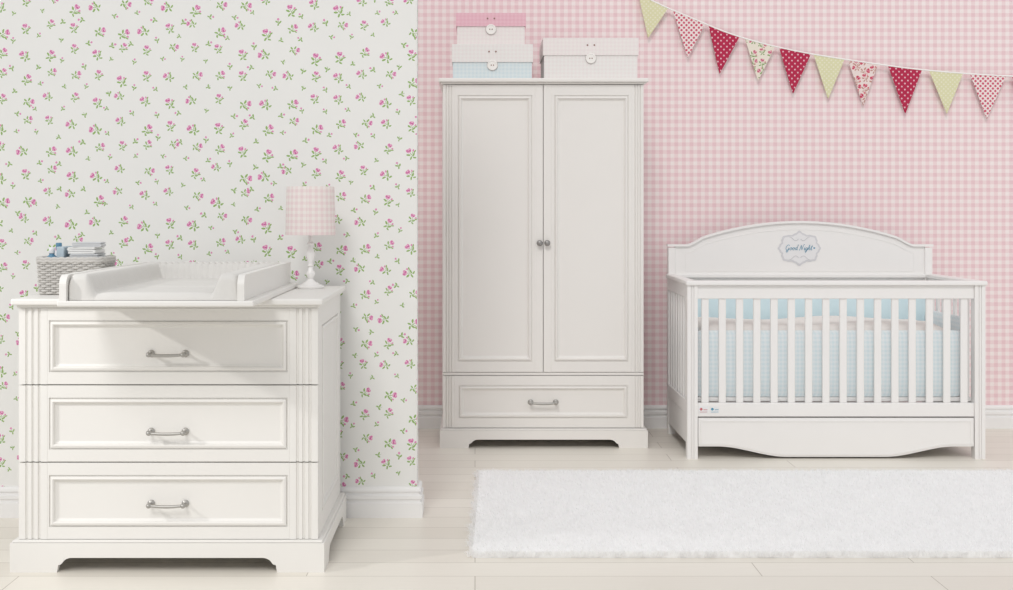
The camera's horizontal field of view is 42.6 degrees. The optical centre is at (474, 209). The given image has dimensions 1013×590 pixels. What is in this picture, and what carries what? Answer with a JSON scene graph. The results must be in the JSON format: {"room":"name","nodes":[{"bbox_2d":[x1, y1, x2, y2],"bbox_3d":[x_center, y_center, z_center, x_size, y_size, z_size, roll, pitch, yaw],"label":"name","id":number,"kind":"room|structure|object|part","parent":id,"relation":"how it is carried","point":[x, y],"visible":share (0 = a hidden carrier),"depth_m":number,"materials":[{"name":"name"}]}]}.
{"room":"children's room","nodes":[
{"label":"children's room","id":0,"kind":"room"},
{"bbox_2d":[0,0,417,485],"bbox_3d":[-1.818,-0.155,5.340,3.164,2.800,0.120,0,0,0],"label":"wall","id":1,"kind":"structure","parent":0,"point":[149,130],"depth_m":5.28,"materials":[{"name":"paper"}]},
{"bbox_2d":[0,480,423,517],"bbox_3d":[-1.806,1.184,5.340,3.188,0.122,0.168,0,0,0],"label":"baseboard","id":2,"kind":"structure","parent":1,"relation":"attached to","point":[361,501],"depth_m":5.26,"materials":[{"name":"white paint"}]},
{"bbox_2d":[0,429,1012,589],"bbox_3d":[0.300,1.295,3.500,7.400,0.100,8.200,0,0,0],"label":"floor","id":3,"kind":"structure","parent":0,"point":[427,552],"depth_m":4.55,"materials":[{"name":"beige wood"}]},
{"bbox_2d":[10,286,345,571],"bbox_3d":[-1.058,0.775,4.848,1.080,0.940,0.804,0,0,0],"label":"dresser","id":4,"kind":"object","parent":3,"relation":"on","point":[145,432],"visible":0.97,"depth_m":4.49,"materials":[{"name":"white paint"}]},
{"bbox_2d":[36,255,115,294],"bbox_3d":[-1.458,0.236,4.760,0.254,0.137,0.209,0,0,0],"label":"wicker basket","id":5,"kind":"object","parent":4,"relation":"on","point":[46,274],"visible":0.57,"depth_m":4.66,"materials":[{"name":"white wicker"}]},
{"bbox_2d":[47,247,56,280],"bbox_3d":[-1.538,0.216,4.725,0.042,0.162,0.042,0,0,0],"label":"lotion bottle","id":6,"kind":"object","parent":5,"relation":"in","point":[51,249],"visible":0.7,"depth_m":4.72,"materials":[{"name":"white plastic"}]},
{"bbox_2d":[55,243,61,255],"bbox_3d":[-1.538,0.209,4.805,0.042,0.176,0.042,0,0,0],"label":"lotion bottle","id":7,"kind":"object","parent":5,"relation":"in","point":[57,244],"visible":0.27,"depth_m":4.79,"materials":[{"name":"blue plastic"}]},
{"bbox_2d":[57,246,71,264],"bbox_3d":[-1.500,0.215,4.760,0.028,0.164,0.120,0,0,0],"label":"carton","id":8,"kind":"object","parent":5,"relation":"in","point":[62,251],"visible":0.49,"depth_m":4.70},
{"bbox_3d":[-1.418,0.282,4.760,0.103,0.030,0.130,0,0,0],"label":"folded cloth","id":9,"kind":"object","parent":5,"relation":"in","visible":0},
{"bbox_3d":[-1.418,0.252,4.760,0.103,0.028,0.125,0,0,0],"label":"folded cloth","id":10,"kind":"object","parent":9,"relation":"on","visible":0},
{"bbox_3d":[-1.418,0.225,4.759,0.105,0.026,0.121,0,0,0],"label":"folded cloth","id":11,"kind":"object","parent":10,"relation":"on","visible":0},
{"bbox_3d":[-1.418,0.196,4.758,0.105,0.030,0.116,0,0,0],"label":"folded cloth","id":12,"kind":"object","parent":11,"relation":"on","visible":0},
{"bbox_2d":[70,253,105,257],"bbox_3d":[-1.416,0.170,4.758,0.106,0.022,0.112,0,0,0],"label":"folded cloth","id":13,"kind":"object","parent":12,"relation":"on","point":[95,254],"visible":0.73,"depth_m":4.70,"materials":[{"name":"white fabric"}]},
{"bbox_2d":[67,246,104,253],"bbox_3d":[-1.422,0.146,4.758,0.104,0.024,0.105,0,0,3],"label":"folded cloth","id":14,"kind":"object","parent":13,"relation":"on","point":[72,250],"visible":0.93,"depth_m":4.71,"materials":[{"name":"white fabric"}]},
{"bbox_2d":[72,242,105,246],"bbox_3d":[-1.412,0.125,4.757,0.104,0.016,0.100,0,0,-6],"label":"folded cloth","id":15,"kind":"object","parent":14,"relation":"on","point":[74,244],"visible":1,"depth_m":4.71,"materials":[{"name":"white fabric"}]},
{"bbox_3d":[-1.060,0.496,4.471,0.144,0.026,0.050,0,0,0],"label":"handle","id":16,"kind":"part","parent":4,"relation":"part of","materials":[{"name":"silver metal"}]},
{"bbox_3d":[-1.060,0.765,4.471,0.144,0.026,0.050,0,0,0],"label":"handle","id":17,"kind":"part","parent":4,"relation":"part of","materials":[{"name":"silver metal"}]},
{"bbox_3d":[-1.060,1.014,4.471,0.144,0.026,0.050,0,0,0],"label":"handle","id":18,"kind":"part","parent":4,"relation":"part of","materials":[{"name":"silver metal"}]},
{"bbox_3d":[-1.058,0.470,4.493,1.032,0.263,0.025,0,0,0],"label":"drawer","id":19,"kind":"part","parent":4,"relation":"part of","materials":[{"name":"white paint"}]},
{"bbox_3d":[-1.058,0.737,4.493,1.032,0.263,0.025,0,0,0],"label":"drawer","id":20,"kind":"part","parent":4,"relation":"part of","materials":[{"name":"white paint"}]},
{"bbox_3d":[-1.058,1.004,4.493,1.032,0.263,0.025,0,0,0],"label":"drawer","id":21,"kind":"part","parent":4,"relation":"part of","materials":[{"name":"white paint"}]},
{"bbox_2d":[57,262,297,306],"bbox_3d":[-1.008,0.255,4.612,0.620,0.100,1.036,0,0,0],"label":"tray","id":22,"kind":"object","parent":4,"relation":"on","point":[255,287],"visible":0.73,"depth_m":4.12,"materials":[{"name":"white paint"}]},
{"bbox_2d":[69,262,278,299],"bbox_3d":[-1.020,0.244,4.612,0.532,0.083,0.984,0,0,0],"label":"mat","id":23,"kind":"object","parent":22,"relation":"in","point":[150,280],"visible":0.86,"depth_m":4.40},
{"bbox_2d":[285,186,335,288],"bbox_3d":[-0.640,0.107,5.060,0.194,0.396,0.194,0,0,0],"label":"table lamp","id":24,"kind":"object","parent":4,"relation":"on","point":[310,210],"visible":1,"depth_m":4.98,"materials":[{"name":"pink fabric"}]},
{"bbox_3d":[-0.640,0.003,5.060,0.194,0.188,0.194,0,0,0],"label":"lamp shade","id":25,"kind":"part","parent":24,"relation":"part of","materials":[{"name":"pink fabric"}]},
{"bbox_2d":[438,78,648,447],"bbox_3d":[0.358,0.278,7.095,1.100,1.935,0.630,0,0,0],"label":"wardrobe","id":26,"kind":"object","parent":3,"relation":"on","point":[543,178],"visible":1,"depth_m":6.83,"materials":[{"name":"white paint"}]},
{"bbox_2d":[452,44,532,77],"bbox_3d":[0.091,-0.781,7.024,0.427,0.182,0.393,0,0,0],"label":"storage box","id":27,"kind":"object","parent":26,"relation":"on","point":[468,60],"visible":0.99,"depth_m":6.83,"materials":[{"name":"white cardboard"}]},
{"bbox_2d":[456,13,525,43],"bbox_3d":[0.084,-0.955,7.013,0.368,0.165,0.353,0,0,0],"label":"storage box","id":28,"kind":"object","parent":27,"relation":"on","point":[471,28],"visible":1,"depth_m":6.84,"materials":[{"name":"cardboard"}]},
{"bbox_3d":[0.084,-1.002,7.015,0.368,0.070,0.350,0,0,0],"label":"lid","id":29,"kind":"part","parent":28,"relation":"part of","materials":[{"name":"pink cardboard"}]},
{"bbox_3d":[0.091,-0.825,7.025,0.427,0.095,0.390,0,0,0],"label":"lid","id":30,"kind":"part","parent":27,"relation":"part of","materials":[{"name":"white cardboard"}]},
{"bbox_3d":[0.094,0.097,6.828,0.524,1.507,0.024,0,0,0],"label":"door","id":31,"kind":"part","parent":26,"relation":"part of","materials":[{"name":"white paint"}]},
{"bbox_3d":[0.358,1.006,6.828,1.052,0.272,0.024,0,0,0],"label":"drawer","id":32,"kind":"part","parent":26,"relation":"part of","materials":[{"name":"white paint"}]},
{"bbox_3d":[0.358,1.009,6.805,0.162,0.030,0.050,0,0,0],"label":"handle","id":33,"kind":"part","parent":26,"relation":"part of","materials":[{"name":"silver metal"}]},
{"bbox_3d":[0.358,-0.675,7.101,1.100,0.030,0.618,0,0,0],"label":"cornice","id":34,"kind":"part","parent":26,"relation":"part of","materials":[{"name":"white paint"}]},
{"bbox_2d":[539,38,638,77],"bbox_3d":[0.609,-0.798,7.024,0.502,0.215,0.393,0,0,0],"label":"storage box","id":35,"kind":"object","parent":26,"relation":"on","point":[558,57],"visible":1,"depth_m":6.84,"materials":[{"name":"white cardboard"}]},
{"bbox_3d":[0.609,-0.859,7.025,0.502,0.092,0.390,0,0,0],"label":"lid","id":36,"kind":"part","parent":35,"relation":"part of","materials":[{"name":"white cardboard"}]},
{"bbox_3d":[0.622,0.097,6.828,0.524,1.507,0.024,0,0,0],"label":"door","id":37,"kind":"part","parent":26,"relation":"part of","materials":[{"name":"white paint"}]},
{"bbox_2d":[464,467,1012,557],"bbox_3d":[1.273,1.222,5.367,2.666,0.044,1.544,0,0,0],"label":"rug","id":38,"kind":"object","parent":3,"relation":"on","point":[667,513],"visible":1,"depth_m":5.20,"materials":[{"name":"white carpet"}]},
{"bbox_2d":[666,221,987,458],"bbox_3d":[1.807,0.653,6.879,1.506,1.184,0.782,0,0,0],"label":"crib","id":39,"kind":"object","parent":3,"relation":"on","point":[789,260],"visible":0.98,"depth_m":6.52,"materials":[{"name":"white paint"}]},
{"bbox_3d":[1.094,0.728,7.245,0.040,1.035,0.050,0,0,0],"label":"leg","id":40,"kind":"part","parent":39,"relation":"part of","materials":[{"name":"white paint"}]},
{"bbox_3d":[1.087,0.770,6.885,0.054,0.830,0.670,0,0,0],"label":"rail","id":41,"kind":"part","parent":39,"relation":"part of","materials":[{"name":"white paint"}]},
{"bbox_3d":[1.088,0.811,6.525,0.052,0.868,0.050,0,0,0],"label":"leg","id":42,"kind":"part","parent":39,"relation":"part of","materials":[{"name":"white paint"}]},
{"bbox_3d":[1.809,0.503,7.242,1.478,0.884,0.055,0,0,0],"label":"headboard","id":43,"kind":"part","parent":39,"relation":"part of","materials":[{"name":"white paint"}]},
{"bbox_2d":[698,299,959,396],"bbox_3d":[1.804,0.694,6.875,1.385,0.498,0.634,0,0,0],"label":"bumper cover","id":44,"kind":"object","parent":39,"relation":"attached to","point":[713,303],"visible":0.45,"depth_m":6.56,"materials":[{"name":"blue fabric"}]},
{"bbox_3d":[1.807,0.955,6.875,1.390,0.020,0.640,0,0,0],"label":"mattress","id":45,"kind":"part","parent":39,"relation":"part of","materials":[{"name":"white paint"}]},
{"bbox_3d":[1.807,0.695,6.521,1.506,0.680,0.067,0,0,0],"label":"rail","id":46,"kind":"part","parent":39,"relation":"part of","materials":[{"name":"white paint"}]},
{"bbox_3d":[2.520,0.728,7.245,0.040,1.035,0.050,0,0,0],"label":"leg","id":47,"kind":"part","parent":39,"relation":"part of","materials":[{"name":"white paint"}]},
{"bbox_3d":[2.527,0.770,6.885,0.054,0.830,0.670,0,0,0],"label":"rail","id":48,"kind":"part","parent":39,"relation":"part of","materials":[{"name":"white paint"}]},
{"bbox_3d":[2.526,0.811,6.525,0.052,0.868,0.050,0,0,0],"label":"leg","id":49,"kind":"part","parent":39,"relation":"part of","materials":[{"name":"white paint"}]},
{"bbox_3d":[1.807,0.880,6.880,1.320,0.129,0.550,0,0,0],"label":"mattress","id":50,"kind":"object","parent":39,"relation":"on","visible":0},
{"bbox_2d":[698,316,942,330],"bbox_3d":[1.802,0.694,6.878,1.300,0.239,0.533,0,0,0],"label":"duvet","id":51,"kind":"object","parent":50,"relation":"on","point":[816,320],"visible":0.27,"depth_m":6.68,"materials":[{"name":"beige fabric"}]},
{"bbox_2d":[418,0,1012,404],"bbox_3d":[0.300,-0.155,7.515,7.400,2.800,0.170,0,0,0],"label":"wall","id":52,"kind":"structure","parent":0,"point":[730,148],"depth_m":7.43,"materials":[{"name":"paper"}]},
{"bbox_2d":[418,405,1012,428],"bbox_3d":[0.300,1.180,7.418,7.400,0.130,0.024,0,0,0],"label":"baseboard","id":53,"kind":"structure","parent":52,"relation":"attached to","point":[429,416],"depth_m":7.41,"materials":[{"name":"white paint"}]},
{"bbox_2d":[640,0,1012,117],"bbox_3d":[2.096,-0.911,7.407,2.646,0.802,0.032,0,0,0],"label":"bunting","id":54,"kind":"object","parent":52,"relation":"attached to","point":[987,86],"visible":1,"depth_m":7.40,"materials":[{"name":"multicoloured fabric"}]}
]}

